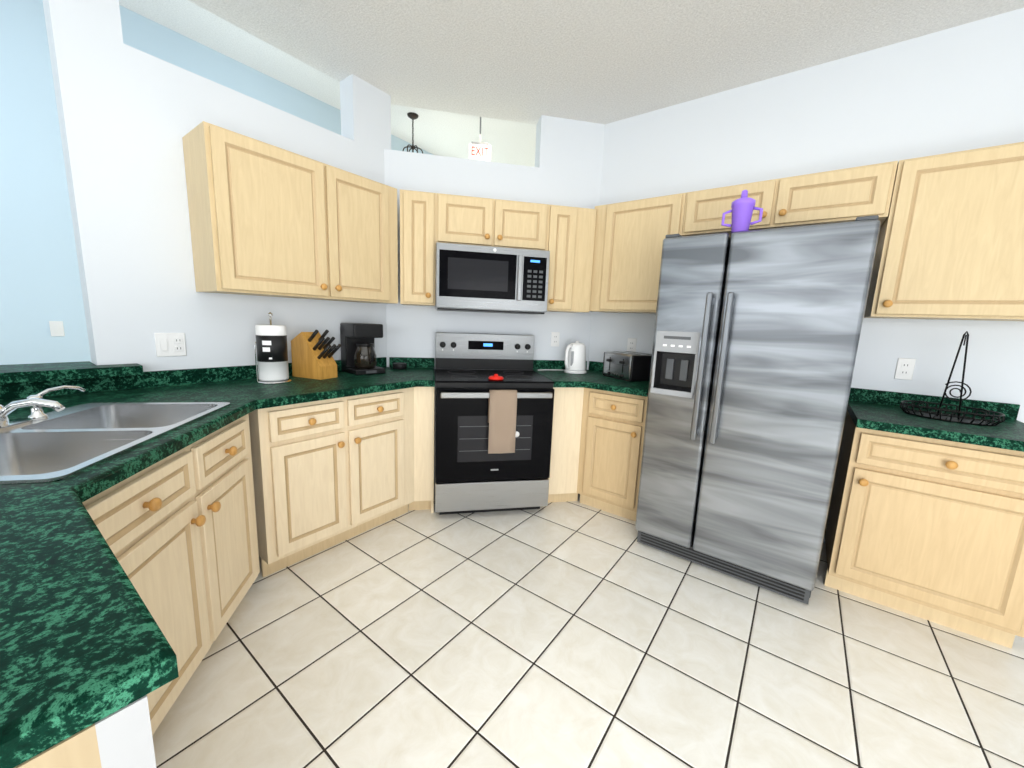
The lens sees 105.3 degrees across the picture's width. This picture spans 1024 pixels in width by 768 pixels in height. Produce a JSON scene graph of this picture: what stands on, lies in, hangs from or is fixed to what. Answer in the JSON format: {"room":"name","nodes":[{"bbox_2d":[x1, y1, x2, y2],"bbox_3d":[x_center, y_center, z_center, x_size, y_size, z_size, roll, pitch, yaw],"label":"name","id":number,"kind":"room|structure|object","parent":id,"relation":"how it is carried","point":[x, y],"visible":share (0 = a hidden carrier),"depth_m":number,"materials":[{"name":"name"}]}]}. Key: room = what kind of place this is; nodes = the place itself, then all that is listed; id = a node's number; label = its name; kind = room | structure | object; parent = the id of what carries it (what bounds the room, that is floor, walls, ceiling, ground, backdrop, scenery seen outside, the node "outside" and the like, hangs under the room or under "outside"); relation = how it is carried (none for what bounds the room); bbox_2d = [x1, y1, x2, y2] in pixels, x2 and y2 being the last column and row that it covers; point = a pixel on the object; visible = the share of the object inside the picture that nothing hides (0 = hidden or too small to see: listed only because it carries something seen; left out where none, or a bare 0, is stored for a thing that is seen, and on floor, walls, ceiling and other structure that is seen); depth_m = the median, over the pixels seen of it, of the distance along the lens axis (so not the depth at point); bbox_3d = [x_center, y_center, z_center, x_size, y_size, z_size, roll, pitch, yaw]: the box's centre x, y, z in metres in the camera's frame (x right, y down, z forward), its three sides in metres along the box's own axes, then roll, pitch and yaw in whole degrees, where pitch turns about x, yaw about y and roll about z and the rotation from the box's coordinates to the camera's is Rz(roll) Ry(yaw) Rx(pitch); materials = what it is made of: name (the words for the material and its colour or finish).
{"room":"kitchen","nodes":[
{"label":"kitchen","id":0,"kind":"room"},
{"bbox_2d":[42,0,390,371],"bbox_3d":[-1.749,-0.484,1.918,0.150,2.800,2.657,9,11,36],"label":"wall","id":1,"kind":"structure","parent":0,"point":[129,117],"depth_m":1.82,"materials":[{"name":"white paint"}]},
{"bbox_2d":[0,361,143,383],"bbox_3d":[-2.167,-0.018,1.388,0.300,0.040,1.215,9,11,36],"label":"shelf","id":2,"kind":"object","parent":1,"relation":"on","point":[13,373],"visible":1,"depth_m":1.63,"materials":[{"name":"green stone"}]},
{"bbox_2d":[154,333,186,356],"bbox_3d":[-1.685,-0.194,1.929,0.011,0.116,0.116,9,11,36],"label":"electrical outlet","id":3,"kind":"object","parent":1,"relation":"attached to","point":[169,344],"visible":1,"depth_m":1.93,"materials":[{"name":"white plastic"}]},
{"bbox_2d":[182,121,397,303],"bbox_3d":[-1.148,-0.855,2.224,0.352,0.720,1.011,9,11,36],"label":"upper cabinet","id":4,"kind":"object","parent":1,"relation":"attached to","point":[267,219],"visible":1,"depth_m":1.98,"materials":[{"name":"brown wood"}]},
{"bbox_2d":[0,0,433,364],"bbox_3d":[-2.825,-1.248,3.849,0.150,3.600,11.000,9,11,36],"label":"wall","id":5,"kind":"structure","parent":0,"point":[40,285],"depth_m":2.87,"materials":[{"name":"blue paint"}]},
{"bbox_2d":[49,321,64,335],"bbox_3d":[-3.484,-0.423,2.989,0.011,0.116,0.070,9,11,36],"label":"light switch","id":6,"kind":"object","parent":5,"relation":"attached to","point":[56,328],"visible":1,"depth_m":2.99,"materials":[{"name":"white plastic"}]},
{"bbox_2d":[119,0,535,166],"bbox_3d":[0.388,-2.572,1.252,10.500,0.100,11.000,9,11,36],"label":"ceiling","id":7,"kind":"structure","parent":0,"point":[442,133],"depth_m":4.08,"materials":[{"name":"white paint"}]},
{"bbox_2d":[403,112,422,153],"bbox_3d":[-1.164,-2.759,4.587,0.400,0.728,0.400,9,11,36],"label":"pendant light","id":8,"kind":"object","parent":7,"relation":"hanging from","point":[412,116],"visible":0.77,"depth_m":4.54,"materials":[{"name":"brown metal"}]},
{"bbox_2d":[469,117,490,161],"bbox_3d":[-0.349,-2.766,4.299,0.245,0.559,0.043,1,9,-6],"label":"exit sign","id":9,"kind":"object","parent":7,"relation":"hanging from","point":[480,150],"visible":0.98,"depth_m":4.31,"materials":[{"name":"white plastic"}]},
{"bbox_2d":[384,115,604,451],"bbox_3d":[-0.121,-0.617,3.122,1.793,2.800,0.150,0,9,-11],"label":"wall","id":10,"kind":"structure","parent":0,"point":[566,170],"depth_m":2.96,"materials":[{"name":"white paint"}]},
{"bbox_2d":[400,189,435,305],"bbox_3d":[-0.646,-0.914,2.703,0.230,0.720,0.352,0,9,-11],"label":"upper cabinet","id":11,"kind":"object","parent":10,"relation":"attached to","point":[417,245],"visible":1,"depth_m":2.57,"materials":[{"name":"brown wood"}]},
{"bbox_2d":[436,193,547,250],"bbox_3d":[-0.151,-1.110,2.769,0.762,0.315,0.352,0,9,-11],"label":"upper cabinet","id":12,"kind":"object","parent":10,"relation":"attached to","point":[469,220],"visible":0.98,"depth_m":2.63,"materials":[{"name":"brown wood"}]},
{"bbox_2d":[436,242,549,314],"bbox_3d":[-0.158,-0.729,2.790,0.758,0.425,0.433,0,9,-11],"label":"microwave","id":13,"kind":"object","parent":12,"relation":"attached to","point":[479,278],"visible":1,"depth_m":2.60,"materials":[{"name":"silver metal"}]},
{"bbox_2d":[551,332,559,346],"bbox_3d":[0.353,-0.364,3.178,0.070,0.116,0.009,0,9,-12],"label":"electrical outlet","id":14,"kind":"object","parent":10,"relation":"attached to","point":[555,336],"visible":1,"depth_m":3.17,"materials":[{"name":"white plastic"}]},
{"bbox_2d":[546,204,595,312],"bbox_3d":[0.388,-0.907,2.912,0.353,0.720,0.352,0,9,-11],"label":"upper cabinet","id":15,"kind":"object","parent":10,"relation":"attached to","point":[570,239],"visible":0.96,"depth_m":2.78,"materials":[{"name":"brown wood"}]},
{"bbox_2d":[152,494,1023,767],"bbox_3d":[0.245,1.057,1.845,10.500,0.060,11.000,9,11,36],"label":"floor","id":16,"kind":"structure","parent":0,"point":[573,634],"depth_m":1.50,"materials":[{"name":"tile"}]},
{"bbox_2d":[14,695,155,767],"bbox_3d":[-0.860,0.765,0.470,0.667,0.873,0.575,9,11,36],"label":"base cabinet","id":17,"kind":"object","parent":16,"relation":"on","point":[122,738],"visible":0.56,"depth_m":0.41,"materials":[{"name":"brown wood"}]},
{"bbox_2d":[82,413,259,735],"bbox_3d":[-1.332,0.619,1.251,0.661,0.873,0.938,0,9,-12],"label":"base cabinet","id":18,"kind":"object","parent":16,"relation":"on","point":[178,530],"visible":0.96,"depth_m":1.25,"materials":[{"name":"brown wood"}]},
{"bbox_2d":[0,365,371,767],"bbox_3d":[-0.949,0.251,0.792,1.313,0.325,1.270,9,11,36],"label":"countertop","id":19,"kind":"structure","parent":18,"relation":"on","point":[84,643],"depth_m":0.66,"materials":[{"name":"green stone"}]},
{"bbox_2d":[0,394,65,440],"bbox_3d":[-1.451,0.074,1.145,0.208,0.128,0.224,0,9,-12],"label":"faucet","id":20,"kind":"object","parent":19,"relation":"on","point":[21,427],"depth_m":1.16,"materials":[{"name":"silver metal"}]},
{"bbox_2d":[26,385,85,420],"bbox_3d":[-1.552,0.056,1.327,0.074,0.098,0.152,0,9,-12],"label":"faucet","id":21,"kind":"object","parent":19,"relation":"on","point":[37,413],"depth_m":1.31,"materials":[{"name":"silver metal"}]},
{"bbox_2d":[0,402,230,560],"bbox_3d":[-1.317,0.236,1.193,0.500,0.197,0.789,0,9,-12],"label":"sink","id":22,"kind":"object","parent":19,"relation":"in","point":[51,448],"depth_m":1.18,"materials":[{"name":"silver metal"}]},
{"bbox_2d":[249,387,413,576],"bbox_3d":[-1.103,0.453,2.322,0.641,0.873,0.882,9,11,36],"label":"base cabinet","id":23,"kind":"object","parent":16,"relation":"on","point":[327,473],"visible":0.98,"depth_m":2.04,"materials":[{"name":"brown wood"}]},
{"bbox_2d":[143,357,434,392],"bbox_3d":[-1.322,0.052,1.922,0.660,0.325,2.660,9,11,36],"label":"countertop","id":24,"kind":"structure","parent":23,"relation":"on","point":[392,379],"depth_m":2.46,"materials":[{"name":"green stone"}]},
{"bbox_2d":[254,312,291,383],"bbox_3d":[-1.308,-0.201,2.129,0.170,0.378,0.171,9,11,36],"label":"paper towel","id":25,"kind":"object","parent":24,"relation":"on","point":[271,348],"visible":1,"depth_m":2.08,"materials":[{"name":"white paper"}]},
{"bbox_2d":[291,329,340,379],"bbox_3d":[-1.159,-0.182,2.331,0.284,0.287,0.125,6,10,21],"label":"knife block","id":26,"kind":"object","parent":24,"relation":"on","point":[312,353],"visible":1,"depth_m":2.30,"materials":[{"name":"brown wood"}]},
{"bbox_2d":[340,323,384,374],"bbox_3d":[-0.987,-0.238,2.597,0.268,0.325,0.200,11,13,44],"label":"coffee maker","id":27,"kind":"object","parent":24,"relation":"on","point":[358,355],"visible":1,"depth_m":2.55,"materials":[{"name":"black plastic"}]},
{"bbox_2d":[393,362,406,369],"bbox_3d":[-0.826,-0.133,2.871,0.100,0.042,0.100,9,11,36],"label":"smart speaker","id":28,"kind":"object","parent":24,"relation":"on","point":[399,365],"visible":1,"depth_m":2.83},
{"bbox_2d":[434,332,554,514],"bbox_3d":[-0.161,0.255,2.774,0.760,1.190,0.737,0,9,-11],"label":"stove","id":29,"kind":"object","parent":16,"relation":"on","point":[494,400],"visible":1,"depth_m":2.52,"materials":[{"name":"black metal"}]},
{"bbox_2d":[487,389,517,453],"bbox_3d":[-0.062,0.233,2.439,0.170,0.399,0.058,0,9,-11],"label":"towel","id":30,"kind":"object","parent":29,"relation":"hanging from","point":[502,404],"depth_m":2.42,"materials":[{"name":"beige fabric"}]},
{"bbox_2d":[408,387,583,512],"bbox_3d":[-0.134,0.395,2.905,1.211,0.873,0.580,0,9,-11],"label":"base cabinet","id":31,"kind":"object","parent":16,"relation":"on","point":[566,432],"visible":0.56,"depth_m":2.66,"materials":[{"name":"brown wood"}]},
{"bbox_2d":[420,377,434,386],"bbox_3d":[-0.522,-0.002,2.399,0.049,0.040,0.079,9,11,36],"label":"countertop","id":32,"kind":"structure","parent":31,"relation":"on","point":[424,381],"depth_m":2.41,"materials":[{"name":"green stone"}]},
{"bbox_2d":[577,388,647,520],"bbox_3d":[0.807,0.446,2.820,0.442,0.873,0.641,9,11,36],"label":"base cabinet","id":33,"kind":"object","parent":16,"relation":"on","point":[611,444],"visible":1,"depth_m":2.58,"materials":[{"name":"brown wood"}]},
{"bbox_2d":[533,360,648,396],"bbox_3d":[0.549,-0.071,2.852,1.037,0.115,0.794,9,11,36],"label":"countertop","id":34,"kind":"structure","parent":33,"relation":"on","point":[593,377],"depth_m":2.70,"materials":[{"name":"green stone"}]},
{"bbox_2d":[538,341,585,373],"bbox_3d":[0.417,-0.217,3.050,0.289,0.246,0.308,-6,13,-43],"label":"kettle","id":35,"kind":"object","parent":34,"relation":"on","point":[575,357],"visible":1,"depth_m":2.97,"materials":[{"name":"white plastic"}]},
{"bbox_2d":[602,351,651,381],"bbox_3d":[0.855,-0.134,2.838,0.292,0.186,0.312,-2,10,-25],"label":"toaster","id":36,"kind":"object","parent":34,"relation":"on","point":[630,366],"visible":0.92,"depth_m":2.71,"materials":[{"name":"silver metal"}]},
{"bbox_2d":[635,215,880,603],"bbox_3d":[1.310,0.107,2.223,0.846,1.773,0.864,9,11,36],"label":"refrigerator","id":37,"kind":"object","parent":16,"relation":"on","point":[757,333],"visible":1,"depth_m":1.88,"materials":[{"name":"grey metal"}]},
{"bbox_2d":[721,190,762,233],"bbox_3d":[1.094,-0.819,1.855,0.168,0.190,0.100,9,11,36],"label":"cup","id":38,"kind":"object","parent":37,"relation":"on","point":[743,208],"visible":0.96,"depth_m":1.83,"materials":[{"name":"purple plastic"}]},
{"bbox_2d":[824,411,1023,648],"bbox_3d":[2.015,0.638,1.936,0.630,0.873,0.641,9,11,36],"label":"base cabinet","id":39,"kind":"object","parent":16,"relation":"on","point":[931,529],"visible":0.98,"depth_m":1.72,"materials":[{"name":"brown wood"}]},
{"bbox_2d":[847,387,1023,451],"bbox_3d":[2.037,0.150,1.859,0.638,0.115,0.638,9,11,36],"label":"countertop","id":40,"kind":"structure","parent":39,"relation":"on","point":[878,410],"depth_m":1.82,"materials":[{"name":"green stone"}]},
{"bbox_2d":[899,331,1004,425],"bbox_3d":[2.112,-0.042,1.853,0.262,0.418,0.343,-5,12,-38],"label":"fruit basket","id":41,"kind":"object","parent":40,"relation":"on","point":[958,418],"visible":1,"depth_m":1.85,"materials":[{"name":"black metal"}]},
{"bbox_2d":[188,0,1023,124],"bbox_3d":[0.543,-1.376,-1.128,7.160,0.120,7.150,9,11,36],"label":"ceiling","id":42,"kind":"structure","parent":0,"point":[592,61],"depth_m":2.12,"materials":[{"name":"white paint"}]},
{"bbox_2d":[588,8,1023,542],"bbox_3d":[2.264,-0.359,2.118,4.149,2.800,0.150,9,11,36],"label":"wall","id":43,"kind":"structure","parent":0,"point":[956,89],"depth_m":2.15,"materials":[{"name":"white paint"}]},
{"bbox_2d":[627,338,636,351],"bbox_3d":[0.929,-0.297,3.031,0.070,0.116,0.009,9,11,36],"label":"electrical outlet","id":44,"kind":"object","parent":43,"relation":"attached to","point":[631,344],"visible":0.9,"depth_m":3.03,"materials":[{"name":"white plastic"}]},
{"bbox_2d":[589,193,685,313],"bbox_3d":[0.905,-0.886,2.786,0.618,0.740,0.297,9,11,36],"label":"upper cabinet","id":45,"kind":"object","parent":43,"relation":"attached to","point":[629,237],"visible":0.77,"depth_m":2.67,"materials":[{"name":"brown wood"}]},
{"bbox_2d":[682,161,897,235],"bbox_3d":[1.537,-1.023,2.270,0.960,0.255,0.332,9,11,36],"label":"upper cabinet","id":46,"kind":"object","parent":43,"relation":"attached to","point":[843,195],"visible":0.94,"depth_m":2.10,"materials":[{"name":"brown wood"}]},
{"bbox_2d":[894,358,915,379],"bbox_3d":[2.152,-0.082,2.138,0.070,0.116,0.009,9,11,36],"label":"electrical outlet","id":47,"kind":"object","parent":43,"relation":"attached to","point":[905,368],"visible":1,"depth_m":2.14,"materials":[{"name":"white plastic"}]},
{"bbox_2d":[864,142,1023,320],"bbox_3d":[2.181,-0.680,1.831,0.666,0.740,0.332,9,11,36],"label":"upper cabinet","id":48,"kind":"object","parent":43,"relation":"attached to","point":[950,245],"visible":1,"depth_m":1.79,"materials":[{"name":"brown wood"}]}
]}

